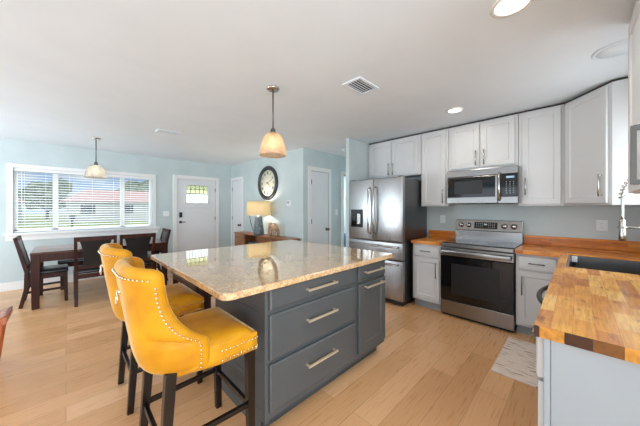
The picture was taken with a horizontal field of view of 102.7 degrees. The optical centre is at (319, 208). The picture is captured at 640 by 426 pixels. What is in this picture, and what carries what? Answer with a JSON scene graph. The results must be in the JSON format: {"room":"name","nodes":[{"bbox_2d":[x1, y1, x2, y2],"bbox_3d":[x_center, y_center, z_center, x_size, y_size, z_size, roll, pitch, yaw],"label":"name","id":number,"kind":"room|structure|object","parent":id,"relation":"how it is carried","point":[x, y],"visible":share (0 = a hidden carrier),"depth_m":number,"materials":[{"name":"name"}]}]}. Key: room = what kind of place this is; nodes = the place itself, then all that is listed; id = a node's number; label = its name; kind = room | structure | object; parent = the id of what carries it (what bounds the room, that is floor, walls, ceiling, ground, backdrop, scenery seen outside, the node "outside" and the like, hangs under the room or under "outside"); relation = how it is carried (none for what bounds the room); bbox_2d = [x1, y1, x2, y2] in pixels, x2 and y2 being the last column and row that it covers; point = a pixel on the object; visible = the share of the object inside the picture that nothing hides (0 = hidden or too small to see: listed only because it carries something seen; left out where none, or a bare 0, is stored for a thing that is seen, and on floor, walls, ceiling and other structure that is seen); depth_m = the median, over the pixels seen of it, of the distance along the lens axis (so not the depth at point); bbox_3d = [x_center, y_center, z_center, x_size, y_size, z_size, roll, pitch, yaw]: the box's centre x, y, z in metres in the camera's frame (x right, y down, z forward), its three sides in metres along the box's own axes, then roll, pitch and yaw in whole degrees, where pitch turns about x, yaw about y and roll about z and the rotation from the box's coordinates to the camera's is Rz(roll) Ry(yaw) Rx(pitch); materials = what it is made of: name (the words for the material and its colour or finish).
{"room":"kitchen","nodes":[
{"label":"kitchen","id":0,"kind":"room"},
{"bbox_2d":[0,138,230,282],"bbox_3d":[-4.705,0.105,4.742,6.600,2.490,0.200,0,0,-45],"label":"wall","id":1,"kind":"structure","parent":0,"point":[11,151],"depth_m":5.01,"materials":[{"name":"blue paint"}]},
{"bbox_2d":[0,265,160,291],"bbox_3d":[-4.576,1.280,4.718,6.150,0.140,0.016,0,0,-45],"label":"baseboard","id":2,"kind":"structure","parent":1,"relation":"attached to","point":[9,286],"depth_m":4.29,"materials":[{"name":"white wood"}]},
{"bbox_2d":[3,163,159,240],"bbox_3d":[-4.388,-0.105,4.955,2.190,1.280,0.205,0,0,-45],"label":"window","id":3,"kind":"structure","parent":1,"relation":"in","point":[9,235],"depth_m":4.64,"materials":[{"name":"white wood"}]},
{"bbox_2d":[13,168,151,231],"bbox_3d":[-4.390,-0.141,4.939,1.959,1.074,0.079,0,0,-45],"label":"window blind","id":4,"kind":"object","parent":3,"relation":"attached to","point":[14,169],"visible":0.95,"depth_m":4.76,"materials":[{"name":"white plastic"}]},
{"bbox_2d":[163,211,168,215],"bbox_3d":[-3.487,0.115,5.800,0.120,0.115,0.012,0,0,-45],"label":"light switch","id":5,"kind":"object","parent":1,"relation":"attached to","point":[165,213],"visible":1,"depth_m":5.80,"materials":[{"name":"white plastic"}]},
{"bbox_2d":[173,174,218,251],"bbox_3d":[-3.013,0.282,6.280,1.070,2.135,0.100,0,0,-45],"label":"door","id":6,"kind":"structure","parent":1,"relation":"in","point":[195,200],"depth_m":6.26,"materials":[{"name":"white wood"}]},
{"bbox_2d":[0,269,537,425],"bbox_3d":[-0.237,1.375,2.582,9.900,0.050,9.600,0,0,-45],"label":"floor","id":7,"kind":"structure","parent":0,"point":[59,361],"depth_m":2.00,"materials":[{"name":"brown wood"}]},
{"bbox_2d":[0,306,12,358],"bbox_3d":[-2.753,1.106,2.001,0.420,0.492,0.340,0,0,-45],"label":"chair","id":8,"kind":"object","parent":7,"relation":"on","point":[5,314],"visible":1,"depth_m":2.17,"materials":[{"name":"brown wood"}]},
{"bbox_2d":[13,235,67,308],"bbox_3d":[-4.043,0.873,3.736,0.526,0.962,0.460,0,0,-45],"label":"dining chair","id":9,"kind":"object","parent":7,"relation":"on","point":[51,271],"visible":0.88,"depth_m":3.63,"materials":[{"name":"brown wood"}]},
{"bbox_2d":[29,264,67,275],"bbox_3d":[-3.995,0.900,3.784,0.390,0.050,0.450,0,0,-45],"label":"seat cushion","id":10,"kind":"object","parent":9,"relation":"on","point":[51,270],"depth_m":3.71,"materials":[{"name":"black leather"}]},
{"bbox_2d":[57,258,83,289],"bbox_3d":[-3.998,1.107,4.739,1.200,0.485,0.340,0,0,-45],"label":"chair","id":11,"kind":"object","parent":7,"relation":"on","point":[70,262],"visible":0.26,"depth_m":4.29,"materials":[{"name":"black leather"}]},
{"bbox_2d":[57,258,83,263],"bbox_3d":[-3.998,0.892,4.739,1.200,0.055,0.340,0,0,-45],"label":"cushion","id":12,"kind":"object","parent":11,"relation":"on","point":[80,260],"depth_m":4.31,"materials":[{"name":"black leather"}]},
{"bbox_2d":[73,235,116,306],"bbox_3d":[-3.342,0.873,3.801,0.460,0.962,0.526,0,0,-45],"label":"dining chair","id":13,"kind":"object","parent":7,"relation":"on","point":[92,261],"visible":0.6,"depth_m":3.61,"materials":[{"name":"brown wood"}]},
{"bbox_2d":[78,267,103,273],"bbox_3d":[-3.390,0.900,3.849,0.450,0.050,0.390,0,0,-45],"label":"seat cushion","id":14,"kind":"object","parent":13,"relation":"on","point":[97,270],"depth_m":3.68,"materials":[{"name":"black leather"}]},
{"bbox_2d":[30,238,167,309],"bbox_3d":[-3.547,0.970,4.242,1.620,0.760,0.860,0,0,-45],"label":"dining table","id":15,"kind":"object","parent":7,"relation":"on","point":[39,255],"visible":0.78,"depth_m":3.59,"materials":[{"name":"brown wood"}]},
{"bbox_2d":[120,233,155,268],"bbox_3d":[-2.990,0.873,4.150,0.460,0.962,0.526,0,0,-45],"label":"dining chair","id":16,"kind":"object","parent":7,"relation":"on","point":[137,244],"visible":0.4,"depth_m":4.02,"materials":[{"name":"brown wood"}]},
{"bbox_2d":[98,243,204,415],"bbox_3d":[-1.283,0.801,1.946,0.608,1.100,0.548,0,0,-45],"label":"bar stool","id":17,"kind":"object","parent":7,"relation":"on","point":[181,297],"visible":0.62,"depth_m":1.80,"materials":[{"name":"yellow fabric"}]},
{"bbox_2d":[148,228,170,280],"bbox_3d":[-3.147,0.873,4.795,0.526,0.962,0.460,0,0,-45],"label":"dining chair","id":18,"kind":"object","parent":7,"relation":"on","point":[165,234],"visible":0.33,"depth_m":4.90,"materials":[{"name":"brown wood"}]},
{"bbox_2d":[112,257,257,425],"bbox_3d":[-0.738,0.801,1.397,0.608,1.100,0.548,0,0,-45],"label":"bar stool","id":19,"kind":"object","parent":7,"relation":"on","point":[167,344],"visible":1,"depth_m":1.19,"materials":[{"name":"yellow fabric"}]},
{"bbox_2d":[171,271,211,296],"bbox_3d":[-1.564,1.107,3.308,0.340,0.485,1.200,0,0,-45],"label":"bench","id":20,"kind":"object","parent":7,"relation":"on","point":[176,278],"visible":0.17,"depth_m":3.34,"materials":[{"name":"wood"}]},
{"bbox_2d":[171,271,192,285],"bbox_3d":[-1.564,0.892,3.308,0.340,0.055,1.200,0,0,-45],"label":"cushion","id":21,"kind":"object","parent":20,"relation":"on","point":[183,280],"depth_m":3.28,"materials":[{"name":"leather"}]},
{"bbox_2d":[234,231,299,245],"bbox_3d":[-1.222,0.955,5.465,0.301,0.790,2.120,0,0,-45],"label":"console table","id":22,"kind":"object","parent":7,"relation":"on","point":[242,237],"visible":0.17,"depth_m":5.74,"materials":[{"name":"brown wood"}]},
{"bbox_2d":[246,201,270,235],"bbox_3d":[-1.291,0.204,5.397,0.500,0.709,0.500,0,0,-45],"label":"table lamp","id":23,"kind":"object","parent":22,"relation":"on","point":[258,209],"visible":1,"depth_m":5.23,"materials":[{"name":"fabric"}]},
{"bbox_2d":[267,223,279,236],"bbox_3d":[-0.950,0.425,5.195,0.149,0.274,0.350,0,0,-45],"label":"elephant figurine","id":24,"kind":"object","parent":22,"relation":"on","point":[271,227],"visible":1,"depth_m":5.12,"materials":[{"name":"wood"}]},
{"bbox_2d":[193,260,384,425],"bbox_3d":[-0.344,0.909,2.423,1.325,0.882,1.476,0,0,-45],"label":"kitchen island","id":25,"kind":"object","parent":7,"relation":"on","point":[310,333],"visible":0.67,"depth_m":1.74,"materials":[{"name":"wood"}]},
{"bbox_2d":[151,240,392,300],"bbox_3d":[-0.434,0.448,2.402,1.662,0.038,1.558,0,0,-45],"label":"island countertop","id":26,"kind":"structure","parent":25,"relation":"on","point":[229,273],"depth_m":1.96,"materials":[{"name":"stone"}]},
{"bbox_2d":[349,176,426,305],"bbox_3d":[1.045,0.450,4.037,0.880,1.800,0.925,0,0,-45],"label":"refrigerator","id":27,"kind":"object","parent":7,"relation":"on","point":[385,214],"visible":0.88,"depth_m":3.65,"materials":[{"name":"silver metal"}]},
{"bbox_2d":[413,243,441,310],"bbox_3d":[1.631,0.914,3.640,0.674,0.872,0.378,0,0,-45],"label":"base cabinet","id":28,"kind":"object","parent":7,"relation":"on","point":[426,258],"visible":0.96,"depth_m":3.43,"materials":[{"name":"white wood"}]},
{"bbox_2d":[411,236,454,245],"bbox_3d":[1.632,0.456,3.642,0.671,0.042,0.385,0,0,-45],"label":"countertop","id":29,"kind":"structure","parent":28,"relation":"on","point":[430,240],"depth_m":3.48,"materials":[{"name":"brown wood"}]},
{"bbox_2d":[441,219,522,332],"bbox_3d":[2.015,0.752,3.210,0.707,1.195,0.758,0,0,-45],"label":"range","id":30,"kind":"object","parent":7,"relation":"on","point":[478,266],"visible":0.97,"depth_m":3.03,"materials":[{"name":"silver metal"}]},
{"bbox_2d":[443,238,521,248],"bbox_3d":[2.032,0.436,3.226,0.570,0.018,0.754,0,0,-45],"label":"cooktop","id":31,"kind":"object","parent":30,"relation":"in","point":[484,242],"depth_m":3.22,"materials":[{"name":"grey metal"}]},
{"bbox_2d":[491,337,538,387],"bbox_3d":[1.865,1.343,2.231,0.780,0.012,0.480,0,0,-45],"label":"floor mat","id":32,"kind":"object","parent":7,"relation":"on","point":[516,360],"visible":0.51,"depth_m":2.22,"materials":[{"name":"beige fabric"}]},
{"bbox_2d":[516,254,558,336],"bbox_3d":[2.431,0.914,2.833,0.674,0.872,0.345,0,0,-45],"label":"base cabinet","id":33,"kind":"object","parent":7,"relation":"on","point":[533,272],"visible":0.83,"depth_m":2.67,"materials":[{"name":"white wood"}]},
{"bbox_2d":[536,285,548,304],"bbox_3d":[1.627,0.916,1.384,0.594,0.868,0.696,0,0,-45],"label":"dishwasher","id":34,"kind":"object","parent":7,"relation":"on","point":[540,291],"visible":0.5,"depth_m":1.59,"materials":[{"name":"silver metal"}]},
{"bbox_2d":[531,326,639,425],"bbox_3d":[1.236,0.914,0.946,0.571,0.872,0.698,0,0,-45],"label":"base cabinet","id":35,"kind":"object","parent":7,"relation":"on","point":[577,386],"visible":0.62,"depth_m":0.88,"materials":[{"name":"grey wood"}]},
{"bbox_3d":[2.220,0.914,1.918,0.984,0.872,0.692,0,0,-45],"label":"base cabinet","id":36,"kind":"object","parent":7,"relation":"on","visible":0},
{"bbox_2d":[515,244,639,364],"bbox_3d":[1.909,0.456,1.841,2.815,0.042,1.023,0,0,-45],"label":"countertop","id":37,"kind":"structure","parent":36,"relation":"on","point":[597,311],"depth_m":1.14,"materials":[{"name":"brown wood"}]},
{"bbox_2d":[566,255,639,274],"bbox_3d":[2.276,0.552,2.033,0.763,0.216,0.449,0,0,-45],"label":"sink","id":38,"kind":"object","parent":37,"relation":"in","point":[594,263],"visible":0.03,"depth_m":2.27,"materials":[{"name":"silver metal"}]},
{"bbox_2d":[572,256,576,264],"bbox_3d":[2.386,0.490,2.401,0.030,0.080,0.039,0,0,-45],"label":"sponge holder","id":39,"kind":"object","parent":38,"relation":"attached to","point":[574,258],"visible":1,"depth_m":2.39,"materials":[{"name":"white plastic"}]},
{"bbox_2d":[617,179,639,240],"bbox_3d":[2.398,0.082,1.888,0.096,0.706,0.273,0,0,-45],"label":"faucet","id":40,"kind":"object","parent":37,"relation":"on","point":[622,226],"visible":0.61,"depth_m":1.97,"materials":[{"name":"silver metal"}]},
{"bbox_2d":[231,148,307,241],"bbox_3d":[-1.314,0.105,5.881,0.120,2.490,2.960,0,0,-45],"label":"wall","id":41,"kind":"structure","parent":0,"point":[291,170],"depth_m":5.17,"materials":[{"name":"blue paint"}]},
{"bbox_2d":[231,176,243,245],"bbox_3d":[-2.173,0.270,6.606,0.080,2.160,0.680,0,0,-45],"label":"door","id":42,"kind":"structure","parent":41,"relation":"in","point":[237,183],"depth_m":6.61,"materials":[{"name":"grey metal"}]},
{"bbox_2d":[258,166,277,199],"bbox_3d":[-1.156,-0.555,5.601,0.050,0.750,0.750,0,0,-45],"label":"wall clock","id":43,"kind":"object","parent":41,"relation":"attached to","point":[268,178],"visible":1,"depth_m":5.59,"materials":[{"name":"grey"}]},
{"bbox_2d":[0,0,635,165],"bbox_3d":[-0.237,-1.190,2.582,9.900,0.100,9.600,0,0,-45],"label":"ceiling","id":44,"kind":"structure","parent":0,"point":[117,72],"depth_m":2.04,"materials":[{"name":"white paint"}]},
{"bbox_2d":[84,137,107,178],"bbox_3d":[-3.622,-0.817,4.140,0.294,0.644,0.294,0,0,-45],"label":"pendant light","id":45,"kind":"object","parent":44,"relation":"hanging from","point":[95,171],"visible":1,"depth_m":4.09,"materials":[{"name":"beige glass"}]},
{"bbox_2d":[155,129,180,135],"bbox_3d":[-2.255,-1.134,3.806,0.300,0.012,0.160,0,0,-45],"label":"ceiling vent","id":46,"kind":"object","parent":44,"relation":"in","point":[157,130],"visible":1,"depth_m":3.80,"materials":[{"name":"white plastic"}]},
{"bbox_2d":[259,85,285,157],"bbox_3d":[-0.445,-0.820,2.421,0.252,0.640,0.252,0,0,-45],"label":"pendant light","id":47,"kind":"object","parent":44,"relation":"hanging from","point":[272,145],"visible":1,"depth_m":2.36,"materials":[{"name":"beige glass"}]},
{"bbox_2d":[342,76,378,94],"bbox_3d":[0.381,-1.134,2.378,0.300,0.012,0.200,0,0,-45],"label":"ceiling vent","id":48,"kind":"object","parent":44,"relation":"in","point":[359,85],"visible":1,"depth_m":2.37,"materials":[{"name":"white plastic"}]},
{"bbox_2d":[446,107,462,112],"bbox_3d":[1.560,-1.135,2.964,0.176,0.010,0.176,0,0,-45],"label":"recessed light","id":49,"kind":"object","parent":44,"relation":"in","point":[455,109],"visible":1,"depth_m":2.96,"materials":[{"name":"beige"}]},
{"bbox_2d":[490,0,532,17],"bbox_3d":[1.066,-1.135,1.424,0.200,0.010,0.200,0,0,-45],"label":"recessed light","id":50,"kind":"object","parent":44,"relation":"in","point":[500,8],"visible":1,"depth_m":1.44,"materials":[{"name":"beige"}]},
{"bbox_2d":[591,39,627,59],"bbox_3d":[2.128,-1.135,1.830,0.260,0.010,0.260,0,0,-45],"label":"recessed light","id":51,"kind":"object","parent":44,"relation":"in","point":[619,48],"visible":0.83,"depth_m":1.85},
{"bbox_2d":[308,149,345,245],"bbox_3d":[0.876,0.105,6.053,3.230,2.490,0.120,0,0,-45],"label":"wall","id":52,"kind":"structure","parent":0,"point":[336,163],"depth_m":5.38,"materials":[{"name":"blue paint"}]},
{"bbox_2d":[308,166,330,244],"bbox_3d":[0.023,0.270,5.066,0.650,2.160,0.080,0,0,-45],"label":"door","id":53,"kind":"structure","parent":52,"relation":"in","point":[319,179],"depth_m":5.08,"materials":[{"name":"white wood"}]},
{"bbox_2d":[340,171,345,246],"bbox_3d":[0.763,0.270,5.936,1.015,2.160,0.148,0,0,-45],"label":"door","id":54,"kind":"structure","parent":52,"relation":"in","point":[342,173],"depth_m":5.56,"materials":[{"name":"white wood"}]},
{"bbox_2d":[344,176,345,232],"bbox_3d":[0.227,0.105,7.367,2.500,2.490,2.660,0,0,-45],"label":"wall","id":55,"kind":"structure","parent":0,"point":[344,176],"depth_m":8.42,"materials":[{"name":"blue paint"}]},
{"bbox_2d":[346,138,368,246],"bbox_3d":[1.638,0.105,5.334,3.360,2.490,0.066,0,0,-45],"label":"wall partition","id":56,"kind":"structure","parent":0,"point":[356,151],"depth_m":4.23,"materials":[{"name":"blue paint"}]},
{"bbox_2d":[410,177,639,243],"bbox_3d":[2.256,0.105,3.576,0.120,2.490,3.300,0,0,-45],"label":"wall","id":57,"kind":"structure","parent":0,"point":[556,221],"depth_m":3.01,"materials":[{"name":"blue paint"}]},
{"bbox_2d":[368,133,421,178],"bbox_3d":[1.262,-0.826,4.246,0.346,0.627,0.938,0,0,-45],"label":"upper cabinet","id":58,"kind":"object","parent":57,"relation":"attached to","point":[401,156],"visible":0.95,"depth_m":4.11,"materials":[{"name":"white wood"}]},
{"bbox_2d":[421,127,454,205],"bbox_3d":[1.731,-0.586,3.773,0.346,1.107,0.380,0,0,-45],"label":"upper cabinet","id":59,"kind":"object","parent":57,"relation":"attached to","point":[435,143],"visible":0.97,"depth_m":3.68,"materials":[{"name":"white wood"}]},
{"bbox_2d":[440,215,444,222],"bbox_3d":[1.860,0.160,3.881,0.011,0.115,0.075,0,0,-45],"label":"power outlet","id":60,"kind":"object","parent":57,"relation":"attached to","point":[442,217],"visible":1,"depth_m":3.88,"materials":[{"name":"white plastic"}]},
{"bbox_2d":[429,230,455,237],"bbox_3d":[1.853,0.384,3.879,0.023,0.103,0.404,0,0,-45],"label":"backsplash","id":61,"kind":"structure","parent":57,"relation":"attached to","point":[434,233],"depth_m":3.87,"materials":[{"name":"brown wood"}]},
{"bbox_2d":[449,112,518,171],"bbox_3d":[2.139,-0.826,3.362,0.346,0.627,0.766,0,0,-45],"label":"upper cabinet","id":62,"kind":"object","parent":57,"relation":"attached to","point":[491,142],"visible":0.99,"depth_m":3.22,"materials":[{"name":"white wood"}]},
{"bbox_2d":[447,165,518,203],"bbox_3d":[2.106,-0.277,3.308,0.467,0.438,0.770,0,0,-45],"label":"microwave","id":63,"kind":"object","parent":62,"relation":"attached to","point":[494,185],"visible":1,"depth_m":3.14,"materials":[{"name":"silver metal"}]},
{"bbox_2d":[519,102,564,205],"bbox_3d":[2.550,-0.586,2.948,0.346,1.107,0.390,0,0,-45],"label":"upper cabinet","id":64,"kind":"object","parent":57,"relation":"attached to","point":[541,130],"visible":0.96,"depth_m":2.85,"materials":[{"name":"white wood"}]},
{"bbox_2d":[524,235,639,251],"bbox_3d":[2.891,0.382,2.833,0.023,0.107,0.998,0,0,-45],"label":"backsplash","id":65,"kind":"structure","parent":57,"relation":"attached to","point":[630,246],"depth_m":2.80,"materials":[{"name":"brown wood"}]},
{"bbox_2d":[596,220,607,230],"bbox_3d":[3.005,0.180,2.728,0.011,0.118,0.085,0,0,-45],"label":"power outlet","id":66,"kind":"object","parent":57,"relation":"attached to","point":[601,225],"visible":1,"depth_m":2.73,"materials":[{"name":"white plastic"}]},
{"bbox_2d":[565,76,639,205],"bbox_3d":[2.807,-0.586,2.468,0.653,1.107,0.646,0,0,-45],"label":"upper cabinet","id":67,"kind":"object","parent":57,"relation":"attached to","point":[596,120],"visible":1,"depth_m":2.34,"materials":[{"name":"white wood"}]},
{"bbox_3d":[2.226,0.105,1.349,3.060,2.490,0.120,0,0,-45],"label":"wall","id":68,"kind":"structure","parent":0,"visible":0},
{"bbox_2d":[628,0,639,193],"bbox_3d":[1.759,-0.615,1.237,0.720,1.049,0.375,0,0,-45],"label":"upper cabinet","id":69,"kind":"object","parent":68,"relation":"attached to","point":[634,26],"visible":1,"depth_m":1.41,"materials":[{"name":"white wood"}]},
{"label":"outside","id":70,"kind":"structure","parent":0,"visible":0},
{"bbox_2d":[18,214,148,228],"bbox_3d":[-41.099,1.800,48.519,170.000,0.100,113.220,0,0,-45],"label":"ground","id":71,"kind":"structure","parent":70,"point":[37,215],"depth_m":32.00,"materials":[{"name":"green plant"}]},
{"bbox_2d":[18,198,23,222],"bbox_3d":[-42.338,-0.500,22.792,21.000,4.500,9.000,0,0,-45],"label":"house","id":72,"kind":"structure","parent":71,"relation":"on","point":[19,199],"depth_m":31.03,"materials":[{"name":"white"}]},
{"bbox_2d":[18,178,72,218],"bbox_3d":[-43.839,-1.645,40.862,6.159,6.818,6.233,0,0,-28],"label":"tree","id":73,"kind":"object","parent":71,"relation":"on","point":[31,200],"visible":0.6,"depth_m":39.34,"materials":[{"name":"green plant"}]},
{"bbox_2d":[69,215,75,227],"bbox_3d":[-13.962,1.050,14.426,0.260,1.400,0.450,0,0,-45],"label":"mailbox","id":74,"kind":"object","parent":71,"relation":"on","point":[73,216],"visible":0.42,"depth_m":14.33,"materials":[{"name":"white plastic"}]},
{"bbox_2d":[61,189,148,222],"bbox_3d":[-28.130,-0.450,39.708,17.000,4.400,9.000,0,0,-45],"label":"house","id":75,"kind":"structure","parent":71,"relation":"on","point":[142,199],"depth_m":34.28,"materials":[{"name":"white"}]},
{"bbox_2d":[115,180,148,191],"bbox_3d":[-37.235,-2.132,53.170,8.941,7.788,7.701,0,0,-12],"label":"tree","id":76,"kind":"object","parent":71,"relation":"on","point":[139,186],"visible":0.13,"depth_m":50.89,"materials":[{"name":"green plant"}]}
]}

